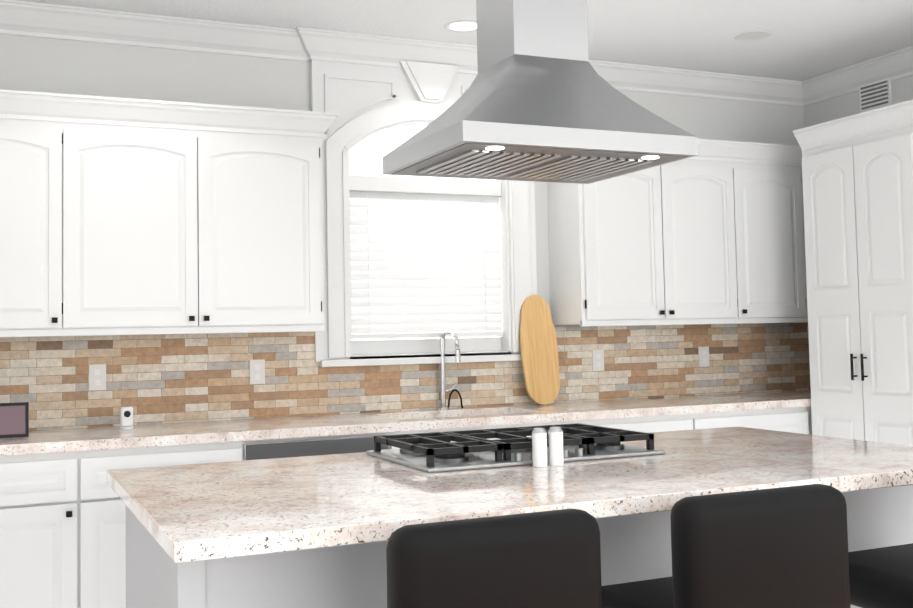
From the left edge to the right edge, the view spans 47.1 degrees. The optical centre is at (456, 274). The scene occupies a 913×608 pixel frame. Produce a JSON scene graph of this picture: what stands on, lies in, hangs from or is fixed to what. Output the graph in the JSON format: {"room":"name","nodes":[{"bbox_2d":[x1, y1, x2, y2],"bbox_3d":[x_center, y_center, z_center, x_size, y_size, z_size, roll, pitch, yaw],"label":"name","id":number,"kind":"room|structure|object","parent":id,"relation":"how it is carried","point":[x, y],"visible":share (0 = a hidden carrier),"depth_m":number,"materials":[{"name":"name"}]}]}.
{"room":"kitchen","nodes":[
{"label":"kitchen","id":0,"kind":"room"},
{"bbox_2d":[0,34,803,326],"bbox_3d":[-0.085,0.217,5.386,5.073,2.760,0.120,0,-3,-24],"label":"wall","id":1,"kind":"structure","parent":0,"point":[46,65],"depth_m":4.94,"materials":[{"name":"white paint"}]},
{"bbox_2d":[0,89,79,336],"bbox_3d":[-1.918,-0.241,4.338,0.619,0.978,0.337,0,-3,-24],"label":"upper cabinet","id":2,"kind":"object","parent":1,"relation":"attached to","point":[40,131],"depth_m":4.25,"materials":[{"name":"white wood"}]},
{"bbox_2d":[80,95,327,335],"bbox_3d":[-1.200,-0.237,4.660,1.167,0.978,0.337,0,-3,-24],"label":"upper cabinet","id":3,"kind":"object","parent":1,"relation":"attached to","point":[124,216],"depth_m":4.52,"materials":[{"name":"white wood"}]},
{"bbox_2d":[0,0,807,105],"bbox_3d":[-0.104,-1.105,5.322,4.733,0.125,0.137,0,-3,-24],"label":"crown molding","id":4,"kind":"structure","parent":1,"relation":"attached to","point":[36,19],"depth_m":5.04,"materials":[{"name":"white wood"}]},
{"bbox_2d":[0,322,810,430],"bbox_3d":[-0.017,0.472,5.233,4.827,0.400,0.180,0,-3,-24],"label":"tile backsplash","id":5,"kind":"structure","parent":1,"relation":"attached to","point":[60,382],"depth_m":5.01,"materials":[{"name":"tile"}]},
{"bbox_2d":[310,60,536,366],"bbox_3d":[-0.156,-0.357,5.335,1.210,1.613,0.182,0,-3,-24],"label":"window","id":6,"kind":"structure","parent":1,"relation":"in","point":[363,101],"depth_m":5.19,"materials":[{"name":"white wood"}]},
{"bbox_2d":[348,127,503,354],"bbox_3d":[-0.163,-0.181,5.360,0.880,1.165,0.081,0,-3,-24],"label":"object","id":7,"kind":"structure","parent":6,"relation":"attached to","point":[397,291],"depth_m":5.33,"materials":[{"name":"white"}]},
{"bbox_2d":[548,138,751,325],"bbox_3d":[1.030,-0.227,5.662,1.023,0.978,0.337,0,-3,-24],"label":"upper cabinet","id":8,"kind":"object","parent":1,"relation":"attached to","point":[713,232],"depth_m":5.50,"materials":[{"name":"white wood"}]},
{"bbox_2d":[744,142,807,322],"bbox_3d":[1.641,-0.224,5.936,0.525,0.978,0.337,0,-3,-24],"label":"upper cabinet","id":9,"kind":"object","parent":1,"relation":"attached to","point":[773,181],"depth_m":5.81,"materials":[{"name":"white wood"}]},
{"bbox_2d":[18,0,912,80],"bbox_3d":[0.107,-1.458,1.050,8.290,0.100,8.370,0,-3,-24],"label":"ceiling","id":10,"kind":"structure","parent":0,"point":[807,39],"depth_m":5.02,"materials":[{"name":"white paint"}]},
{"bbox_2d":[444,20,476,32],"bbox_3d":[0.035,-1.185,5.003,0.195,0.005,0.195,1,-4,-30],"label":"recessed light","id":11,"kind":"object","parent":10,"relation":"in","point":[461,26],"depth_m":5.00,"materials":[{"name":"white"}]},
{"bbox_2d":[383,0,697,183],"bbox_3d":[0.224,-0.805,3.163,0.744,0.972,0.600,0,-3,-24],"label":"range hood","id":12,"kind":"object","parent":10,"relation":"hanging from","point":[540,99],"visible":1,"depth_m":3.00,"materials":[{"name":"silver metal"}]},
{"bbox_2d":[732,30,771,40],"bbox_3d":[1.487,-1.200,5.261,0.195,0.005,0.195,1,-4,-30],"label":"recessed light","id":13,"kind":"object","parent":10,"relation":"in","point":[752,35],"depth_m":5.26,"materials":[{"name":"white plastic"}]},
{"bbox_2d":[803,75,912,127],"bbox_3d":[3.862,-0.012,2.645,0.120,2.760,8.130,0,-3,-24],"label":"wall","id":14,"kind":"structure","parent":0,"point":[838,107],"depth_m":6.09,"materials":[{"name":"white paint"}]},
{"bbox_2d":[796,46,912,105],"bbox_3d":[3.737,-1.327,2.672,0.097,0.125,8.130,0,-3,-24],"label":"crown molding","id":15,"kind":"structure","parent":14,"relation":"attached to","point":[898,64],"depth_m":5.90,"materials":[{"name":"white wood"}]},
{"bbox_2d":[859,78,891,112],"bbox_3d":[2.346,-1.007,5.865,0.015,0.160,0.220,0,-3,-24],"label":"air vent","id":16,"kind":"object","parent":14,"relation":"in","point":[875,95],"visible":0.98,"depth_m":5.85,"materials":[{"name":"white plastic"}]},
{"bbox_3d":[0.128,1.403,0.974,8.290,0.100,8.550,0,-3,-24],"label":"floor","id":17,"kind":"structure","parent":0,"visible":0},
{"bbox_2d":[0,446,99,607],"bbox_3d":[-1.809,1.127,4.143,0.672,0.875,0.619,0,-3,-24],"label":"base cabinet","id":18,"kind":"object","parent":17,"relation":"on","point":[62,525],"depth_m":3.95,"materials":[{"name":"white wood"}]},
{"bbox_2d":[0,390,810,449],"bbox_3d":[0.079,0.679,5.016,4.828,0.040,0.627,0,-3,-24],"label":"countertop","id":19,"kind":"structure","parent":18,"relation":"on","point":[56,439],"depth_m":4.69,"materials":[{"name":"beige stone"}]},
{"bbox_2d":[0,402,28,437],"bbox_3d":[-1.836,0.584,4.197,0.220,0.135,0.090,0,-3,-24],"label":"smart display","id":20,"kind":"object","parent":19,"relation":"on","point":[14,419],"visible":1,"depth_m":4.19,"materials":[{"name":"black metal"}]},
{"bbox_2d":[120,406,133,429],"bbox_3d":[-1.402,0.610,4.450,0.056,0.095,0.056,0,-3,-24],"label":"camera","id":21,"kind":"object","parent":19,"relation":"on","point":[126,417],"visible":1,"depth_m":4.44,"materials":[{"name":"white plastic"}]},
{"bbox_2d":[519,295,559,404],"bbox_3d":[0.429,0.389,5.427,0.210,0.570,0.106,0,-3,-24],"label":"cutting board","id":22,"kind":"object","parent":19,"relation":"on","point":[539,350],"visible":0.98,"depth_m":5.42,"materials":[{"name":"brown wood"}]},
{"bbox_2d":[100,438,247,607],"bbox_3d":[-1.303,1.130,4.371,0.694,0.875,0.619,0,-3,-24],"label":"base cabinet","id":23,"kind":"object","parent":17,"relation":"on","point":[209,450],"depth_m":4.05,"materials":[{"name":"white wood"}]},
{"bbox_2d":[248,426,407,459],"bbox_3d":[-0.695,1.133,4.644,0.766,0.875,0.619,0,-3,-24],"label":"dishwasher","id":24,"kind":"object","parent":17,"relation":"on","point":[344,441],"depth_m":4.38,"materials":[{"name":"grey metal"}]},
{"bbox_2d":[386,508,601,607],"bbox_3d":[0.010,0.941,2.107,0.428,0.949,0.465,0,-3,-24],"label":"bar stool","id":25,"kind":"object","parent":17,"relation":"on","point":[547,559],"visible":1,"depth_m":1.91,"materials":[{"name":"black leather"}]},
{"bbox_2d":[408,414,591,442],"bbox_3d":[0.044,1.136,4.976,0.984,0.875,0.619,0,-3,-24],"label":"base cabinet","id":26,"kind":"object","parent":17,"relation":"on","point":[539,421],"depth_m":4.74,"materials":[{"name":"white"}]},
{"bbox_2d":[126,486,912,607],"bbox_3d":[0.243,1.028,3.075,2.230,0.876,0.943,0,-3,-24],"label":"kitchen island","id":27,"kind":"object","parent":17,"relation":"on","point":[638,548],"depth_m":2.40,"materials":[{"name":"grey paint"}]},
{"bbox_2d":[107,426,912,565],"bbox_3d":[0.278,0.564,3.001,2.322,0.040,1.220,0,-3,-24],"label":"island countertop","id":28,"kind":"structure","parent":27,"relation":"on","point":[202,512],"depth_m":2.62,"materials":[{"name":"beige stone"}]},
{"bbox_2d":[366,423,664,472],"bbox_3d":[0.173,0.530,3.263,0.780,0.060,0.520,0,-3,-24],"label":"cooktop","id":29,"kind":"object","parent":28,"relation":"in","point":[432,452],"visible":0.85,"depth_m":3.14,"materials":[{"name":"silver metal"}]},
{"bbox_2d":[532,427,563,466],"bbox_3d":[0.260,0.489,2.976,0.095,0.107,0.042,0,-3,-24],"label":"shakers","id":30,"kind":"object","parent":28,"relation":"on","point":[539,446],"visible":1,"depth_m":2.96,"materials":[{"name":"white plastic"}]},
{"bbox_2d":[592,410,707,432],"bbox_3d":[0.745,1.139,5.291,0.808,0.875,0.619,0,-3,-24],"label":"base cabinet","id":31,"kind":"object","parent":17,"relation":"on","point":[675,420],"depth_m":5.09,"materials":[{"name":"white wood"}]},
{"bbox_2d":[602,484,850,607],"bbox_3d":[0.580,0.944,2.363,0.428,0.949,0.465,0,-3,-24],"label":"bar stool","id":32,"kind":"object","parent":17,"relation":"on","point":[784,547],"visible":0.9,"depth_m":2.17,"materials":[{"name":"black leather"}]},
{"bbox_2d":[708,402,811,434],"bbox_3d":[1.359,1.142,5.566,0.793,0.875,0.619,0,-3,-24],"label":"base cabinet","id":33,"kind":"object","parent":17,"relation":"on","point":[794,419],"depth_m":5.37,"materials":[{"name":"white wood"}]},
{"bbox_2d":[793,99,912,445],"bbox_3d":[2.271,0.381,5.257,0.633,2.324,0.755,0,-3,-24],"label":"tall cabinet","id":34,"kind":"object","parent":17,"relation":"on","point":[857,173],"visible":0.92,"depth_m":5.12,"materials":[{"name":"painted wood"},{"name":"black metal"}]},
{"bbox_2d":[848,543,912,607],"bbox_3d":[1.219,0.947,2.650,0.428,0.949,0.465,0,-3,-24],"label":"bar stool","id":35,"kind":"object","parent":17,"relation":"on","point":[882,577],"visible":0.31,"depth_m":2.60,"materials":[{"name":"black leather"}]},
{"label":"outside","id":36,"kind":"structure","parent":0,"visible":0},
{"bbox_2d":[352,125,496,340],"bbox_3d":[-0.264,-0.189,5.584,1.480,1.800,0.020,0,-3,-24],"label":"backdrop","id":37,"kind":"structure","parent":36,"point":[412,253],"depth_m":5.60,"materials":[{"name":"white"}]}
]}

